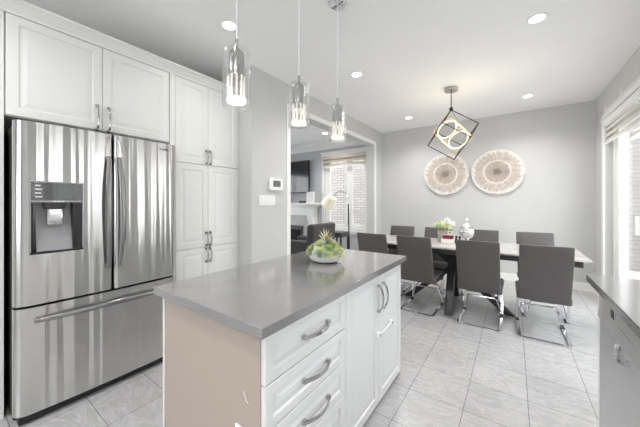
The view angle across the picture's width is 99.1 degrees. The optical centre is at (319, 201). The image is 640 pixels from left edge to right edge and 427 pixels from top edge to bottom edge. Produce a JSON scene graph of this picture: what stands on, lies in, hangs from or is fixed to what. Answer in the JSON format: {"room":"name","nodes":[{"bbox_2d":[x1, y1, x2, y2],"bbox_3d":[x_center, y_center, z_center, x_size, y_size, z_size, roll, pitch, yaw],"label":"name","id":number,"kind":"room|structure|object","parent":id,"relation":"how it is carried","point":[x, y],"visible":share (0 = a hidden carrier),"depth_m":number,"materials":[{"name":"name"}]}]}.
{"room":"kitchen","nodes":[
{"label":"kitchen","id":0,"kind":"room"},
{"bbox_2d":[0,274,597,426],"bbox_3d":[-1.323,1.340,2.824,7.571,0.100,8.070,0,0,35],"label":"floor","id":1,"kind":"structure","parent":0,"point":[452,373],"depth_m":2.02,"materials":[{"name":"tile"}]},
{"bbox_2d":[0,10,3,419],"bbox_3d":[-2.161,0.075,1.775,0.621,2.430,0.080,0,0,35],"label":"end panel","id":2,"kind":"object","parent":1,"relation":"on","point":[1,11],"visible":1,"depth_m":1.62,"materials":[{"name":"white wood"}]},
{"bbox_2d":[4,120,174,425],"bbox_3d":[-1.731,0.406,2.100,0.864,1.745,0.914,0,0,35],"label":"refrigerator","id":3,"kind":"object","parent":1,"relation":"on","point":[89,216],"visible":0.98,"depth_m":1.76,"materials":[{"name":"metal"}]},
{"bbox_2d":[167,73,237,281],"bbox_3d":[-1.351,0.075,2.881,0.659,2.430,0.733,0,0,35],"label":"pantry cabinet","id":4,"kind":"object","parent":1,"relation":"on","point":[203,132],"visible":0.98,"depth_m":2.67,"materials":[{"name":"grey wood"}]},
{"bbox_2d":[163,264,400,426],"bbox_3d":[-0.063,0.866,1.670,0.744,0.848,1.380,0,0,35],"label":"base cabinet","id":5,"kind":"object","parent":1,"relation":"on","point":[332,366],"visible":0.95,"depth_m":1.19,"materials":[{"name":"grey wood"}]},
{"bbox_2d":[154,249,406,339],"bbox_3d":[-0.074,0.423,1.678,0.752,0.037,1.442,0,0,35],"label":"countertop","id":6,"kind":"structure","parent":5,"relation":"on","point":[261,299],"depth_m":1.29,"materials":[{"name":"stone"}]},
{"bbox_2d":[306,228,345,263],"bbox_3d":[0.039,0.291,1.869,0.279,0.227,0.277,0,0,-31],"label":"succulent planter","id":7,"kind":"object","parent":6,"relation":"on","point":[326,250],"visible":1,"depth_m":1.79,"materials":[{"name":"white ceramic"}]},
{"bbox_2d":[309,255,341,262],"bbox_3d":[0.041,0.373,1.870,0.250,0.056,0.250,0,0,35],"label":"bowl","id":8,"kind":"object","parent":7,"relation":"attached to","point":[316,258],"depth_m":1.77,"materials":[{"name":"white ceramic"}]},
{"bbox_2d":[291,203,320,239],"bbox_3d":[-0.785,0.657,7.043,1.820,1.265,0.312,0,0,35],"label":"fireplace","id":9,"kind":"object","parent":1,"relation":"on","point":[303,215],"visible":0.27,"depth_m":6.77,"materials":[{"name":"grey tile"}]},
{"bbox_2d":[291,203,320,215],"bbox_3d":[-0.785,0.177,7.043,1.820,0.305,0.312,0,0,35],"label":"mantel shelf","id":10,"kind":"object","parent":9,"relation":"attached to","point":[297,209],"depth_m":6.68,"materials":[{"name":"white wood"}]},
{"bbox_2d":[307,192,313,202],"bbox_3d":[-0.228,-0.110,6.575,0.220,0.270,0.025,0,0,35],"label":"photo frame","id":11,"kind":"object","parent":9,"relation":"on","point":[310,195],"visible":0.79,"depth_m":6.58,"materials":[{"name":"white plastic"}]},
{"bbox_2d":[291,222,334,253],"bbox_3d":[-0.249,0.833,5.004,0.837,0.915,0.750,0,0,35],"label":"armchair","id":12,"kind":"object","parent":1,"relation":"on","point":[313,230],"visible":0.32,"depth_m":4.64,"materials":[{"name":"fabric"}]},
{"bbox_2d":[321,191,349,248],"bbox_3d":[0.383,0.527,5.801,0.815,1.525,0.314,0,0,35],"label":"floor lamp","id":13,"kind":"object","parent":1,"relation":"on","point":[329,201],"visible":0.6,"depth_m":5.81,"materials":[{"name":"metal"}]},
{"bbox_2d":[335,230,349,248],"bbox_3d":[0.365,0.932,5.335,0.315,0.715,0.320,0,0,35],"label":"side table","id":14,"kind":"object","parent":1,"relation":"on","point":[338,234],"visible":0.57,"depth_m":5.21,"materials":[{"name":"wood"}]},
{"bbox_2d":[357,232,401,295],"bbox_3d":[0.804,0.840,3.634,0.410,0.900,0.644,0,0,34],"label":"dining chair","id":15,"kind":"object","parent":1,"relation":"on","point":[369,242],"visible":0.27,"depth_m":3.38,"materials":[{"name":"grey leather"}]},
{"bbox_2d":[388,225,414,291],"bbox_3d":[1.179,0.840,4.231,0.410,0.900,0.644,0,0,35],"label":"dining chair","id":16,"kind":"object","parent":1,"relation":"on","point":[395,229],"visible":0.27,"depth_m":4.42,"materials":[{"name":"grey leather"}]},
{"bbox_2d":[396,235,444,316],"bbox_3d":[1.231,0.840,3.331,0.410,0.900,0.644,0,0,36],"label":"dining chair","id":17,"kind":"object","parent":1,"relation":"on","point":[418,267],"visible":0.92,"depth_m":3.14,"materials":[{"name":"grey leather"}]},
{"bbox_2d":[416,227,451,298],"bbox_3d":[1.627,0.840,3.929,0.410,0.900,0.644,0,0,36],"label":"dining chair","id":18,"kind":"object","parent":1,"relation":"on","point":[439,263],"visible":0.19,"depth_m":4.03,"materials":[{"name":"grey leather"}]},
{"bbox_2d":[356,235,592,316],"bbox_3d":[1.696,0.908,3.447,2.372,0.764,0.865,0,0,35],"label":"dining table","id":19,"kind":"object","parent":1,"relation":"on","point":[510,252],"visible":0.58,"depth_m":3.23,"materials":[{"name":"stone"}]},
{"bbox_2d":[431,217,455,241],"bbox_3d":[1.631,0.362,3.631,0.299,0.328,0.206,0,0,35],"label":"flower vase","id":20,"kind":"object","parent":19,"relation":"on","point":[446,225],"visible":0.97,"depth_m":3.60,"materials":[{"name":"stone"}]},
{"bbox_2d":[441,234,454,243],"bbox_3d":[1.640,0.472,3.494,0.155,0.108,0.064,0,0,35],"label":"box","id":21,"kind":"object","parent":19,"relation":"on","point":[447,238],"visible":1,"depth_m":3.47,"materials":[{"name":"white cardboard"}]},
{"bbox_2d":[459,218,474,239],"bbox_3d":[1.875,0.363,3.489,0.176,0.326,0.176,0,0,35],"label":"apothecary jar","id":22,"kind":"object","parent":19,"relation":"on","point":[466,231],"visible":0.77,"depth_m":3.44,"materials":[{"name":"glass"}]},
{"bbox_2d":[455,240,503,331],"bbox_3d":[1.744,0.840,2.973,0.410,0.900,0.644,0,0,36],"label":"dining chair","id":23,"kind":"object","parent":1,"relation":"on","point":[478,262],"visible":1,"depth_m":2.78,"materials":[{"name":"grey leather"}]},
{"bbox_2d":[461,229,498,309],"bbox_3d":[2.106,0.840,3.578,0.410,0.900,0.644,0,0,34],"label":"dining chair","id":24,"kind":"object","parent":1,"relation":"on","point":[479,235],"visible":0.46,"depth_m":3.75,"materials":[{"name":"grey leather"}]},
{"bbox_2d":[516,232,569,322],"bbox_3d":[2.608,0.840,3.240,0.410,0.900,0.644,0,0,28],"label":"dining chair","id":25,"kind":"object","parent":1,"relation":"on","point":[530,238],"visible":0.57,"depth_m":3.42,"materials":[{"name":"grey leather"}]},
{"bbox_2d":[515,244,574,347],"bbox_3d":[2.178,0.840,2.679,0.410,0.900,0.644,0,0,34],"label":"dining chair","id":26,"kind":"object","parent":1,"relation":"on","point":[546,273],"visible":1,"depth_m":2.48,"materials":[{"name":"grey leather"}]},
{"bbox_2d":[598,294,599,426],"bbox_3d":[0.753,0.866,-0.037,0.590,0.848,3.212,0,0,35],"label":"base cabinet","id":27,"kind":"object","parent":1,"relation":"on","point":[598,294],"visible":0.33,"depth_m":1.42,"materials":[{"name":"grey wood"}]},
{"bbox_2d":[586,274,639,337],"bbox_3d":[0.782,0.423,-0.003,0.617,0.037,3.342,0,0,35],"label":"countertop","id":28,"kind":"structure","parent":27,"relation":"on","point":[622,295],"depth_m":1.20,"materials":[{"name":"stone"}]},
{"bbox_2d":[597,295,639,426],"bbox_3d":[1.496,0.870,1.016,0.598,0.840,0.586,0,0,35],"label":"dishwasher","id":29,"kind":"object","parent":1,"relation":"on","point":[619,345],"visible":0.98,"depth_m":1.15,"materials":[{"name":"white wood"}]},
{"bbox_2d":[218,65,381,266],"bbox_3d":[-0.049,-0.080,4.564,0.843,2.740,3.515,0,0,35],"label":"wall","id":30,"kind":"structure","parent":0,"point":[261,128],"depth_m":3.09,"materials":[{"name":"paint"}]},
{"bbox_2d":[259,195,274,205],"bbox_3d":[-0.595,-0.017,3.059,0.010,0.115,0.228,0,0,35],"label":"light switch","id":31,"kind":"object","parent":30,"relation":"attached to","point":[264,200],"visible":1,"depth_m":3.05,"materials":[{"name":"white plastic"}]},
{"bbox_2d":[269,178,282,190],"bbox_3d":[-0.511,-0.203,3.160,0.030,0.137,0.210,0,0,35],"label":"thermostat","id":32,"kind":"object","parent":30,"relation":"attached to","point":[274,183],"visible":1,"depth_m":3.14,"materials":[{"name":"white plastic"}]},
{"bbox_2d":[286,103,375,254],"bbox_3d":[0.356,0.045,4.390,0.018,2.490,2.630,0,0,35],"label":"trim","id":33,"kind":"structure","parent":30,"relation":"attached to","point":[309,115],"depth_m":3.36,"materials":[{"name":"white wood"}]},
{"bbox_2d":[23,0,639,144],"bbox_3d":[-1.323,-1.500,2.824,7.571,0.100,8.070,0,0,35],"label":"ceiling","id":34,"kind":"structure","parent":0,"point":[406,52],"depth_m":2.51,"materials":[{"name":"paint"}]},
{"bbox_2d":[221,20,237,30],"bbox_3d":[-0.744,-1.444,2.234,0.132,0.009,0.132,0,0,35],"label":"recessed light","id":35,"kind":"object","parent":34,"relation":"in","point":[230,25],"visible":0.99,"depth_m":2.23,"materials":[{"name":"white"}]},
{"bbox_2d":[223,22,235,28],"bbox_3d":[-0.744,-1.446,2.234,0.100,0.005,0.100,0,0,35],"label":"diffuser","id":36,"kind":"object","parent":35,"relation":"attached to","point":[226,25],"depth_m":2.23,"materials":[{"name":"white plastic"}]},
{"bbox_2d":[222,0,249,109],"bbox_3d":[-0.384,-0.941,1.255,0.132,1.014,0.132,0,0,35],"label":"pendant light","id":37,"kind":"object","parent":34,"relation":"hanging from","point":[236,56],"visible":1,"depth_m":1.23,"materials":[{"name":"silver metal"}]},
{"bbox_2d":[229,38,243,80],"bbox_3d":[-0.384,-0.659,1.255,0.070,0.182,0.070,0,0,35],"label":"socket","id":38,"kind":"object","parent":37,"relation":"attached to","point":[236,56],"depth_m":1.23,"materials":[{"name":"silver metal"}]},
{"bbox_2d":[288,0,308,128],"bbox_3d":[-0.125,-0.941,1.620,0.132,1.014,0.132,0,0,35],"label":"pendant light","id":39,"kind":"object","parent":34,"relation":"hanging from","point":[298,88],"visible":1,"depth_m":1.61,"materials":[{"name":"silver metal"}]},
{"bbox_2d":[293,75,304,107],"bbox_3d":[-0.125,-0.659,1.620,0.070,0.182,0.070,0,0,35],"label":"socket","id":40,"kind":"object","parent":39,"relation":"attached to","point":[298,89],"depth_m":1.59,"materials":[{"name":"silver metal"}]},
{"bbox_2d":[328,0,346,141],"bbox_3d":[0.127,-0.941,1.974,0.132,1.014,0.132,0,0,35],"label":"pendant light","id":41,"kind":"object","parent":34,"relation":"hanging from","point":[337,5],"visible":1,"depth_m":1.96,"materials":[{"name":"clear glass"}]},
{"bbox_2d":[333,98,341,124],"bbox_3d":[0.127,-0.659,1.974,0.070,0.182,0.070,0,0,35],"label":"socket","id":42,"kind":"object","parent":41,"relation":"attached to","point":[337,109],"depth_m":1.94,"materials":[{"name":"silver metal"}]},
{"bbox_2d":[351,71,362,76],"bbox_3d":[0.417,-1.444,3.090,0.132,0.009,0.132,0,0,35],"label":"recessed light","id":43,"kind":"object","parent":34,"relation":"in","point":[356,73],"visible":1,"depth_m":3.08,"materials":[{"name":"white"}]},
{"bbox_2d":[427,86,478,159],"bbox_3d":[1.686,-0.991,3.470,0.572,0.916,0.602,0,0,35],"label":"chandelier","id":44,"kind":"object","parent":34,"relation":"hanging from","point":[450,89],"visible":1,"depth_m":3.43,"materials":[{"name":"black metal"}]},
{"bbox_2d":[522,94,533,97],"bbox_3d":[2.832,-1.444,3.717,0.132,0.009,0.132,0,0,35],"label":"recessed light","id":45,"kind":"object","parent":34,"relation":"in","point":[526,95],"visible":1,"depth_m":3.70,"materials":[{"name":"white"}]},
{"bbox_2d":[527,12,547,23],"bbox_3d":[1.708,-1.444,2.148,0.132,0.009,0.132,0,0,35],"label":"recessed light","id":46,"kind":"object","parent":34,"relation":"in","point":[541,16],"visible":1,"depth_m":2.14,"materials":[{"name":"white"}]},
{"bbox_2d":[529,14,544,22],"bbox_3d":[1.708,-1.446,2.148,0.100,0.005,0.100,0,0,35],"label":"diffuser","id":47,"kind":"object","parent":46,"relation":"attached to","point":[535,18],"depth_m":2.15,"materials":[{"name":"white plastic"}]},
{"bbox_2d":[291,100,595,282],"bbox_3d":[1.018,-0.080,6.032,7.471,2.740,0.126,0,0,35],"label":"wall","id":48,"kind":"structure","parent":0,"point":[556,146],"depth_m":4.48,"materials":[{"name":"paint"}]},
{"bbox_2d":[291,160,309,197],"bbox_3d":[-0.823,-0.507,7.197,1.420,1.056,0.107,0,0,35],"label":"television","id":49,"kind":"object","parent":48,"relation":"attached to","point":[300,170],"visible":0.36,"depth_m":6.89,"materials":[{"name":"black plastic"}]},
{"bbox_2d":[291,137,362,153],"bbox_3d":[-0.503,-1.355,6.914,3.970,0.190,0.200,0,0,35],"label":"ceiling","id":50,"kind":"structure","parent":48,"relation":"attached to","point":[326,144],"depth_m":6.52,"materials":[{"name":"white paint"}]},
{"bbox_2d":[320,147,365,234],"bbox_3d":[0.605,-0.233,6.281,1.390,1.915,0.160,0,0,35],"label":"window","id":51,"kind":"structure","parent":48,"relation":"in","point":[326,172],"depth_m":6.26,"materials":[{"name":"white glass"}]},
{"bbox_2d":[322,152,365,167],"bbox_3d":[0.563,-0.946,6.200,1.205,0.268,0.085,0,0,35],"label":"roller blind","id":52,"kind":"object","parent":51,"relation":"attached to","point":[359,153],"visible":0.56,"depth_m":6.17,"materials":[{"name":"beige fabric"}]},
{"bbox_2d":[424,154,468,194],"bbox_3d":[2.304,-0.508,5.019,0.757,0.760,0.042,0,0,35],"label":"disc","id":53,"kind":"object","parent":48,"relation":"attached to","point":[442,168],"visible":0.98,"depth_m":5.00,"materials":[{"name":"beige wicker"}]},
{"bbox_2d":[471,149,524,193],"bbox_3d":[2.954,-0.502,4.557,0.761,0.753,0.042,0,0,35],"label":"disc","id":54,"kind":"object","parent":48,"relation":"attached to","point":[495,166],"visible":1,"depth_m":4.54,"materials":[{"name":"beige wicker"}]},
{"bbox_2d":[500,272,594,292],"bbox_3d":[2.619,1.230,4.816,3.213,0.120,0.014,0,0,35],"label":"baseboard","id":55,"kind":"structure","parent":48,"relation":"attached to","point":[581,286],"depth_m":4.00,"materials":[{"name":"white wood"}]},
{"bbox_2d":[596,46,639,276],"bbox_3d":[1.740,-0.080,0.634,0.200,2.740,7.850,0,0,35],"label":"wall","id":56,"kind":"structure","parent":0,"point":[630,71],"depth_m":3.48,"materials":[{"name":"paint"}]},
{"bbox_2d":[600,79,639,278],"bbox_3d":[2.959,0.087,2.387,0.224,2.405,2.770,0,0,35],"label":"door","id":57,"kind":"structure","parent":56,"relation":"in","point":[621,144],"depth_m":3.35,"materials":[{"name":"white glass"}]},
{"bbox_2d":[602,88,639,144],"bbox_3d":[2.906,-0.882,2.426,0.085,0.300,2.582,0,0,35],"label":"roller blind","id":58,"kind":"object","parent":56,"relation":"attached to","point":[632,103],"visible":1,"depth_m":2.88,"materials":[{"name":"white fabric"}]},
{"bbox_2d":[604,75,639,113],"bbox_3d":[2.821,-1.177,2.329,0.002,0.125,2.945,0,0,35],"label":"trim","id":59,"kind":"structure","parent":56,"relation":"attached to","point":[638,77],"depth_m":2.96,"materials":[{"name":"paint"}]},
{"label":"outside","id":60,"kind":"structure","parent":0,"visible":0},
{"bbox_2d":[629,271,639,279],"bbox_3d":[0.923,1.550,3.025,26.000,0.280,22.000,0,0,35],"label":"ground","id":61,"kind":"structure","parent":60,"point":[632,275],"depth_m":5.24,"materials":[{"name":"white"}]},
{"bbox_2d":[331,117,639,271],"bbox_3d":[2.362,-0.360,8.504,18.000,3.900,0.200,0,0,35],"label":"wall","id":62,"kind":"structure","parent":61,"relation":"on","point":[338,174],"depth_m":9.02,"materials":[{"name":"brick"}]},
{"bbox_3d":[-2.700,-0.080,1.643,0.095,2.740,4.350,0,0,35],"label":"wall","id":63,"kind":"structure","parent":0,"visible":0},
{"bbox_2d":[4,12,168,143],"bbox_3d":[-1.843,-0.828,2.189,0.659,0.624,0.957,0,0,35],"label":"upper cabinet","id":64,"kind":"object","parent":63,"relation":"attached to","point":[53,77],"visible":1,"depth_m":1.91,"materials":[{"name":"white wood"}]},
{"bbox_2d":[0,0,239,95],"bbox_3d":[-1.642,-1.179,2.447,0.686,0.073,1.777,0,0,35],"label":"crown molding","id":65,"kind":"structure","parent":64,"relation":"on","point":[20,8],"depth_m":1.99,"materials":[{"name":"white wood"}]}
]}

